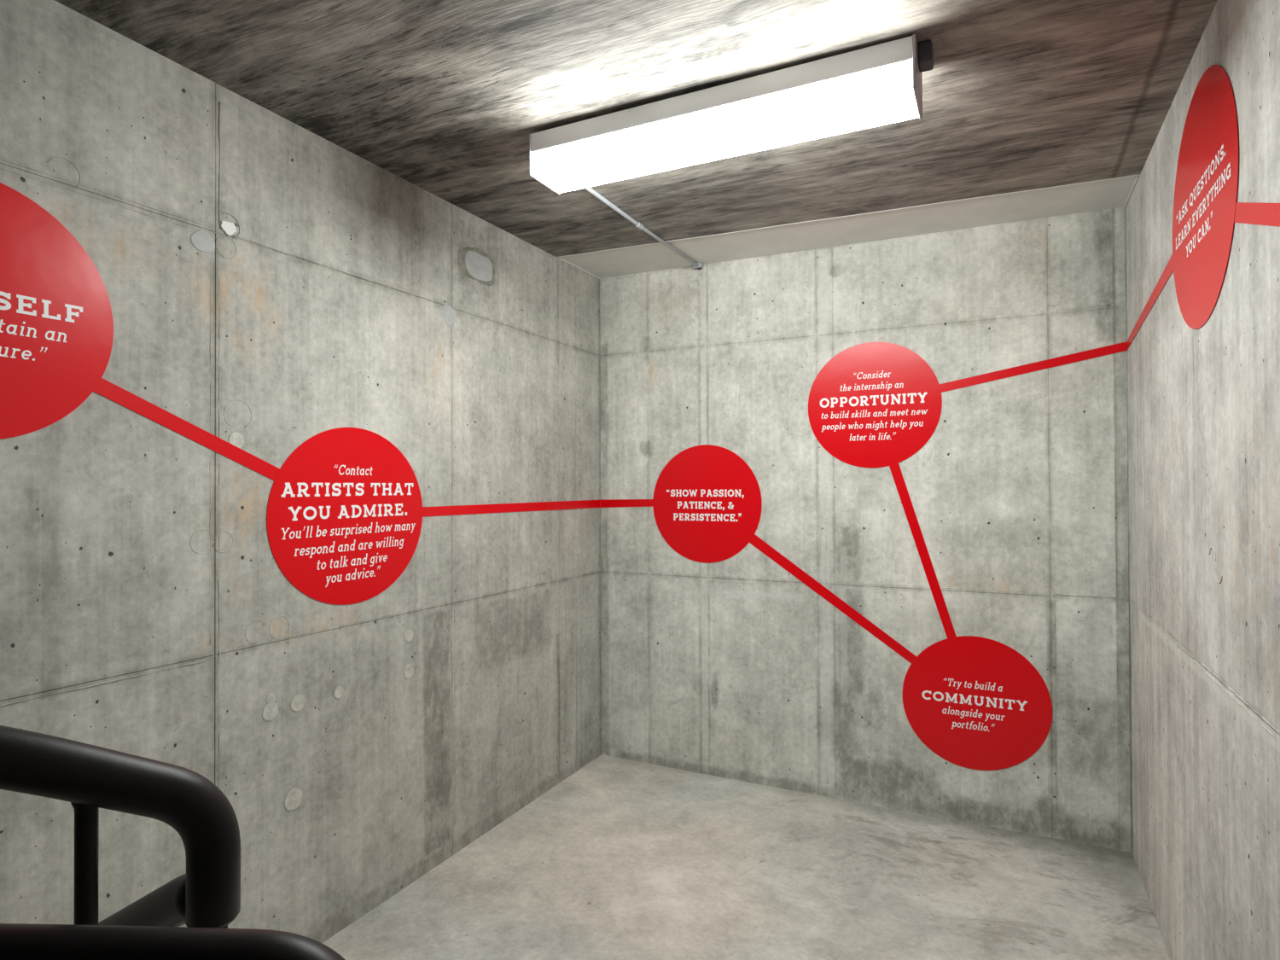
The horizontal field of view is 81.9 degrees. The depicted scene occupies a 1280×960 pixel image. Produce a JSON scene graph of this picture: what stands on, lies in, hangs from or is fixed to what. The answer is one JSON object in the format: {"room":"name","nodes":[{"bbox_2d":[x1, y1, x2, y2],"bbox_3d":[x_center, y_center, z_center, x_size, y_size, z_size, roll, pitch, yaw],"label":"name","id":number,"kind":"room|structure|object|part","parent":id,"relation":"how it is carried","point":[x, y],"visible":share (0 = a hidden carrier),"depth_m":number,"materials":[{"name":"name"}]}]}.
{"room":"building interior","nodes":[
{"label":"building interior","id":0,"kind":"room"},
{"bbox_2d":[0,0,601,942],"bbox_3d":[-1.732,0.210,1.366,0.254,2.914,6.850,0,-1,26],"label":"wall","id":1,"kind":"structure","parent":0,"point":[271,287],"depth_m":2.30,"materials":[{"name":"concrete"}]},
{"bbox_2d":[0,182,113,439],"bbox_3d":[-1.476,-0.384,1.616,0.002,0.595,0.595,0,-1,26],"label":"wall decal","id":2,"kind":"object","parent":1,"relation":"attached to","point":[56,322],"visible":1,"depth_m":1.75,"materials":[{"name":"red plastic"}]},
{"bbox_3d":[-1.494,1.079,1.571,0.011,1.155,1.217,0,-1,26],"label":"concrete panel","id":3,"kind":"part","parent":1,"relation":"part of","materials":[{"name":"grey concrete"}]},
{"bbox_3d":[-1.502,-0.958,1.589,0.012,0.474,1.217,0,-1,26],"label":"concrete panel","id":4,"kind":"part","parent":1,"relation":"part of","materials":[{"name":"grey concrete"}]},
{"bbox_3d":[-1.499,-0.110,1.582,0.012,1.218,1.217,0,-1,26],"label":"concrete panel","id":5,"kind":"part","parent":1,"relation":"part of","materials":[{"name":"grey concrete"}]},
{"bbox_2d":[93,378,279,480],"bbox_3d":[-1.249,-0.129,2.074,0.001,0.266,0.553,0,-1,26],"label":"wall decal","id":6,"kind":"object","parent":1,"relation":"attached to","point":[105,388],"depth_m":2.04,"materials":[{"name":"red plastic"}]},
{"bbox_3d":[-1.009,-0.951,2.595,0.011,0.474,1.019,0,-1,26],"label":"concrete panel","id":7,"kind":"part","parent":1,"relation":"part of","materials":[{"name":"grey concrete"}]},
{"bbox_3d":[-1.000,1.086,2.576,0.012,1.155,1.019,0,-1,26],"label":"concrete panel","id":8,"kind":"part","parent":1,"relation":"part of","materials":[{"name":"grey concrete"}]},
{"bbox_3d":[-1.005,-0.102,2.587,0.012,1.218,1.019,0,-1,26],"label":"concrete panel","id":9,"kind":"part","parent":1,"relation":"part of","materials":[{"name":"grey concrete"}]},
{"bbox_2d":[266,427,422,605],"bbox_3d":[-1.000,0.124,2.577,0.002,0.615,0.681,0,-1,26],"label":"wall decal","id":10,"kind":"object","parent":1,"relation":"attached to","point":[344,513],"visible":1,"depth_m":2.54,"materials":[{"name":"red plastic"}]},
{"bbox_3d":[-0.604,-0.945,3.419,0.012,0.474,0.813,0,-1,26],"label":"concrete panel","id":11,"kind":"part","parent":1,"relation":"part of","materials":[{"name":"grey concrete"}]},
{"bbox_3d":[-0.601,-0.097,3.411,0.012,1.218,0.813,0,-1,26],"label":"concrete panel","id":12,"kind":"part","parent":1,"relation":"part of","materials":[{"name":"grey concrete"}]},
{"bbox_3d":[-0.597,1.092,3.401,0.011,1.155,0.813,0,-1,26],"label":"concrete panel","id":13,"kind":"part","parent":1,"relation":"part of","materials":[{"name":"grey concrete"}]},
{"bbox_2d":[422,499,652,516],"bbox_3d":[-0.385,0.126,3.439,0.346,0.049,1.440,0,-1,26],"label":"wall decal","id":14,"kind":"object","parent":1,"relation":"attached to","point":[520,507],"depth_m":3.55,"materials":[{"name":"red plastic"}]},
{"bbox_3d":[-0.387,-0.942,3.861,0.012,0.474,0.166,0,-1,26],"label":"concrete panel","id":15,"kind":"part","parent":1,"relation":"part of","materials":[{"name":"grey concrete"}]},
{"bbox_3d":[-0.385,-0.093,3.853,0.011,1.218,0.166,0,-1,26],"label":"concrete panel","id":16,"kind":"part","parent":1,"relation":"part of","materials":[{"name":"grey concrete"}]},
{"bbox_3d":[-0.379,1.095,3.842,0.012,1.155,0.166,0,-1,26],"label":"concrete panel","id":17,"kind":"part","parent":1,"relation":"part of","materials":[{"name":"grey concrete"}]},
{"bbox_3d":[-0.289,-0.940,4.061,0.012,0.474,0.276,0,-1,26],"label":"concrete panel","id":18,"kind":"part","parent":1,"relation":"part of","materials":[{"name":"grey concrete"}]},
{"bbox_3d":[-0.285,-0.092,4.053,0.012,1.218,0.276,0,-1,26],"label":"concrete panel","id":19,"kind":"part","parent":1,"relation":"part of","materials":[{"name":"grey concrete"}]},
{"bbox_3d":[-0.281,1.096,4.043,0.012,1.155,0.276,0,-1,26],"label":"concrete panel","id":20,"kind":"part","parent":1,"relation":"part of","materials":[{"name":"grey concrete"}]},
{"bbox_2d":[54,0,1217,279],"bbox_3d":[-0.503,-1.260,0.773,3.005,0.236,6.850,0,-1,26],"label":"ceiling","id":21,"kind":"structure","parent":0,"point":[1032,109],"depth_m":2.17,"materials":[{"name":"concrete"}]},
{"bbox_2d":[583,186,702,269],"bbox_3d":[0.000,-1.130,3.193,0.105,0.027,1.558,0,-1,26],"label":"conduit","id":22,"kind":"object","parent":21,"relation":"attached to","point":[698,265],"visible":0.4,"depth_m":3.27,"materials":[{"name":"grey metal"}]},
{"bbox_2d":[529,34,933,194],"bbox_3d":[0.226,-1.073,2.213,1.219,0.157,0.182,0,-1,26],"label":"ceiling light","id":23,"kind":"object","parent":21,"relation":"attached to","point":[881,84],"visible":1,"depth_m":2.12,"materials":[{"name":"white plastic"}]},
{"bbox_3d":[-0.319,-1.059,2.480,0.005,0.138,0.182,0,-1,26],"label":"plate","id":24,"kind":"part","parent":23,"relation":"part of","materials":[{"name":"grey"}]},
{"bbox_3d":[0.738,-1.068,1.962,0.008,0.138,0.182,0,-1,26],"label":"plate","id":25,"kind":"part","parent":23,"relation":"part of","materials":[{"name":"grey metal"}]},
{"bbox_2d":[322,755,1169,959],"bbox_3d":[-0.492,1.611,0.747,3.005,0.190,6.850,0,-1,26],"label":"floor","id":26,"kind":"structure","parent":0,"point":[620,858],"depth_m":2.79,"materials":[{"name":"concrete"}]},
{"bbox_2d":[0,725,240,928],"bbox_3d":[-1.098,0.709,0.741,1.170,1.641,0.809,-1,-1,34],"label":"stair handrail","id":27,"kind":"object","parent":26,"relation":"on","point":[90,777],"visible":0.81,"depth_m":0.69,"materials":[{"name":"black metal"}]},
{"bbox_3d":[-0.897,0.730,1.058,1.148,0.662,0.057,-1,-1,34],"label":"rail","id":28,"kind":"part","parent":27,"relation":"part of","materials":[{"name":"black metal"}]},
{"bbox_2d":[0,923,345,959],"bbox_3d":[-0.574,0.932,0.556,0.760,1.189,0.051,0,-1,0],"label":"guard rail","id":29,"kind":"object","parent":26,"relation":"on","point":[18,941],"visible":1,"depth_m":0.55,"materials":[{"name":"black metal"}]},
{"bbox_2d":[599,207,1131,852],"bbox_3d":[0.956,0.220,3.721,2.505,2.914,0.253,0,-1,26],"label":"wall","id":30,"kind":"structure","parent":0,"point":[735,667],"depth_m":3.49,"materials":[{"name":"concrete"}]},
{"bbox_3d":[-0.090,-0.941,4.112,0.298,0.474,0.012,0,-1,26],"label":"concrete panel","id":31,"kind":"part","parent":30,"relation":"part of","materials":[{"name":"grey concrete"}]},
{"bbox_3d":[-0.087,-0.092,4.104,0.298,1.218,0.012,0,-1,26],"label":"concrete panel","id":32,"kind":"part","parent":30,"relation":"part of","materials":[{"name":"grey concrete"}]},
{"bbox_3d":[-0.082,1.096,4.094,0.298,1.155,0.011,0,-1,26],"label":"concrete panel","id":33,"kind":"part","parent":30,"relation":"part of","materials":[{"name":"grey concrete"}]},
{"bbox_3d":[0.179,-0.943,3.980,0.298,0.474,0.011,0,-1,26],"label":"concrete panel","id":34,"kind":"part","parent":30,"relation":"part of","materials":[{"name":"grey concrete"}]},
{"bbox_3d":[0.182,-0.095,3.972,0.298,1.218,0.012,0,-1,26],"label":"concrete panel","id":35,"kind":"part","parent":30,"relation":"part of","materials":[{"name":"grey concrete"}]},
{"bbox_3d":[0.187,1.094,3.961,0.298,1.155,0.012,0,-1,26],"label":"concrete panel","id":36,"kind":"part","parent":30,"relation":"part of","materials":[{"name":"grey concrete"}]},
{"bbox_3d":[0.335,-0.944,3.903,0.046,0.474,0.012,0,-1,26],"label":"concrete panel","id":37,"kind":"part","parent":30,"relation":"part of","materials":[{"name":"grey concrete"}]},
{"bbox_3d":[0.339,-0.096,3.895,0.046,1.218,0.012,0,-1,26],"label":"concrete panel","id":38,"kind":"part","parent":30,"relation":"part of","materials":[{"name":"grey concrete"}]},
{"bbox_3d":[0.344,1.092,3.885,0.046,1.155,0.011,0,-1,26],"label":"concrete panel","id":39,"kind":"part","parent":30,"relation":"part of","materials":[{"name":"grey concrete"}]},
{"bbox_2d":[652,444,762,563],"bbox_3d":[0.345,0.125,3.882,0.610,0.621,0.002,0,-1,26],"label":"wall decal","id":40,"kind":"object","parent":30,"relation":"attached to","point":[707,501],"visible":1,"depth_m":3.88,"materials":[{"name":"red plastic"}]},
{"bbox_3d":[0.614,-0.947,3.766,0.570,0.474,0.012,0,-1,26],"label":"concrete panel","id":41,"kind":"part","parent":30,"relation":"part of","materials":[{"name":"grey concrete"}]},
{"bbox_3d":[0.617,-0.098,3.759,0.570,1.218,0.012,0,-1,26],"label":"concrete panel","id":42,"kind":"part","parent":30,"relation":"part of","materials":[{"name":"grey concrete"}]},
{"bbox_3d":[0.622,1.090,3.748,0.570,1.155,0.011,0,-1,26],"label":"concrete panel","id":43,"kind":"part","parent":30,"relation":"part of","materials":[{"name":"grey concrete"}]},
{"bbox_3d":[0.906,-0.949,3.623,0.078,0.474,0.012,0,-1,26],"label":"concrete panel","id":44,"kind":"part","parent":30,"relation":"part of","materials":[{"name":"grey concrete"}]},
{"bbox_3d":[0.910,-0.101,3.615,0.078,1.218,0.011,0,-1,26],"label":"concrete panel","id":45,"kind":"part","parent":30,"relation":"part of","materials":[{"name":"grey concrete"}]},
{"bbox_3d":[0.914,1.088,3.604,0.078,1.155,0.012,0,-1,26],"label":"concrete panel","id":46,"kind":"part","parent":30,"relation":"part of","materials":[{"name":"grey concrete"}]},
{"bbox_2d":[749,534,916,663],"bbox_3d":[0.925,0.568,3.595,0.836,0.599,0.001,0,-1,26],"label":"wall decal","id":47,"kind":"object","parent":30,"relation":"attached to","point":[755,541],"depth_m":3.59,"materials":[{"name":"red plastic"}]},
{"bbox_2d":[808,342,942,467],"bbox_3d":[1.106,-0.357,3.512,0.615,0.600,0.002,0,-1,26],"label":"wall decal","id":48,"kind":"object","parent":30,"relation":"attached to","point":[872,404],"visible":1,"depth_m":3.51,"materials":[{"name":"red plastic"}]},
{"bbox_2d":[889,463,956,638],"bbox_3d":[1.306,0.328,3.409,0.293,0.817,0.001,0,-1,26],"label":"wall decal","id":49,"kind":"object","parent":30,"relation":"attached to","point":[895,469],"depth_m":3.41,"materials":[{"name":"red plastic"}]},
{"bbox_3d":[1.355,-0.953,3.402,0.918,0.474,0.012,0,-1,26],"label":"concrete panel","id":50,"kind":"part","parent":30,"relation":"part of","materials":[{"name":"grey concrete"}]},
{"bbox_3d":[1.358,-0.105,3.395,0.918,1.218,0.012,0,-1,26],"label":"concrete panel","id":51,"kind":"part","parent":30,"relation":"part of","materials":[{"name":"grey concrete"}]},
{"bbox_3d":[1.363,1.084,3.384,0.918,1.155,0.012,0,-1,26],"label":"concrete panel","id":52,"kind":"part","parent":30,"relation":"part of","materials":[{"name":"grey concrete"}]},
{"bbox_2d":[901,635,1052,770],"bbox_3d":[1.500,1.000,3.309,0.612,0.596,0.002,0,-1,26],"label":"wall decal","id":53,"kind":"object","parent":30,"relation":"attached to","point":[976,702],"visible":1,"depth_m":3.30,"materials":[{"name":"red plastic"}]},
{"bbox_3d":[1.877,-0.957,3.147,0.241,0.474,0.011,0,-1,26],"label":"concrete panel","id":54,"kind":"part","parent":30,"relation":"part of","materials":[{"name":"grey concrete"}]},
{"bbox_3d":[1.881,-0.109,3.139,0.241,1.218,0.011,0,-1,26],"label":"concrete panel","id":55,"kind":"part","parent":30,"relation":"part of","materials":[{"name":"grey concrete"}]},
{"bbox_3d":[1.885,1.079,3.128,0.241,1.155,0.011,0,-1,26],"label":"concrete panel","id":56,"kind":"part","parent":30,"relation":"part of","materials":[{"name":"grey concrete"}]},
{"bbox_3d":[2.005,-0.959,3.084,0.040,0.474,0.011,0,-1,26],"label":"concrete panel","id":57,"kind":"part","parent":30,"relation":"part of","materials":[{"name":"grey concrete"}]},
{"bbox_3d":[2.009,-0.110,3.076,0.040,1.218,0.011,0,-1,26],"label":"concrete panel","id":58,"kind":"part","parent":30,"relation":"part of","materials":[{"name":"grey concrete"}]},
{"bbox_3d":[2.013,1.078,3.066,0.040,1.155,0.011,0,-1,26],"label":"concrete panel","id":59,"kind":"part","parent":30,"relation":"part of","materials":[{"name":"grey concrete"}]},
{"bbox_2d":[1125,0,1279,959],"bbox_3d":[0.738,0.189,0.154,0.253,2.914,6.850,0,-1,26],"label":"wall","id":60,"kind":"structure","parent":0,"point":[1203,403],"depth_m":1.86,"materials":[{"name":"concrete"}]},
{"bbox_2d":[939,254,1173,392],"bbox_3d":[1.473,-0.542,2.785,0.740,0.279,0.985,0,-1,26],"label":"wall decal","id":61,"kind":"object","parent":60,"relation":"attached to","point":[1122,346],"depth_m":3.15,"materials":[{"name":"red plastic"}]},
{"bbox_3d":[1.948,-0.350,2.894,0.011,1.694,0.392,0,-1,26],"label":"concrete panel","id":62,"kind":"part","parent":60,"relation":"part of","materials":[{"name":"grey concrete"}]},
{"bbox_3d":[1.954,1.077,2.881,0.011,1.155,0.392,0,-1,26],"label":"concrete panel","id":63,"kind":"part","parent":60,"relation":"part of","materials":[{"name":"grey concrete"}]},
{"bbox_3d":[1.686,-0.354,2.362,0.011,1.694,0.790,0,-1,26],"label":"concrete panel","id":64,"kind":"part","parent":60,"relation":"part of","materials":[{"name":"grey concrete"}]},
{"bbox_3d":[1.692,1.073,2.349,0.011,1.155,0.790,0,-1,26],"label":"concrete panel","id":65,"kind":"part","parent":60,"relation":"part of","materials":[{"name":"grey concrete"}]},
{"bbox_2d":[1172,64,1239,329],"bbox_3d":[1.456,-0.717,1.918,0.002,0.637,0.690,0,-1,26],"label":"wall decal","id":66,"kind":"object","parent":60,"relation":"attached to","point":[1205,200],"visible":1,"depth_m":1.86,"materials":[{"name":"red plastic"}]},
{"bbox_3d":[1.244,-0.360,1.461,0.011,1.694,1.214,0,-1,26],"label":"concrete panel","id":67,"kind":"part","parent":60,"relation":"part of","materials":[{"name":"grey concrete"}]},
{"bbox_3d":[1.250,1.067,1.448,0.012,1.155,1.214,0,-1,26],"label":"concrete panel","id":68,"kind":"part","parent":60,"relation":"part of","materials":[{"name":"grey concrete"}]},
{"bbox_2d":[1233,202,1279,226],"bbox_3d":[1.156,-0.463,1.301,0.001,0.314,0.796,0,-1,26],"label":"wall decal","id":69,"kind":"object","parent":60,"relation":"attached to","point":[1260,213],"depth_m":1.49,"materials":[{"name":"red plastic"}]}
]}

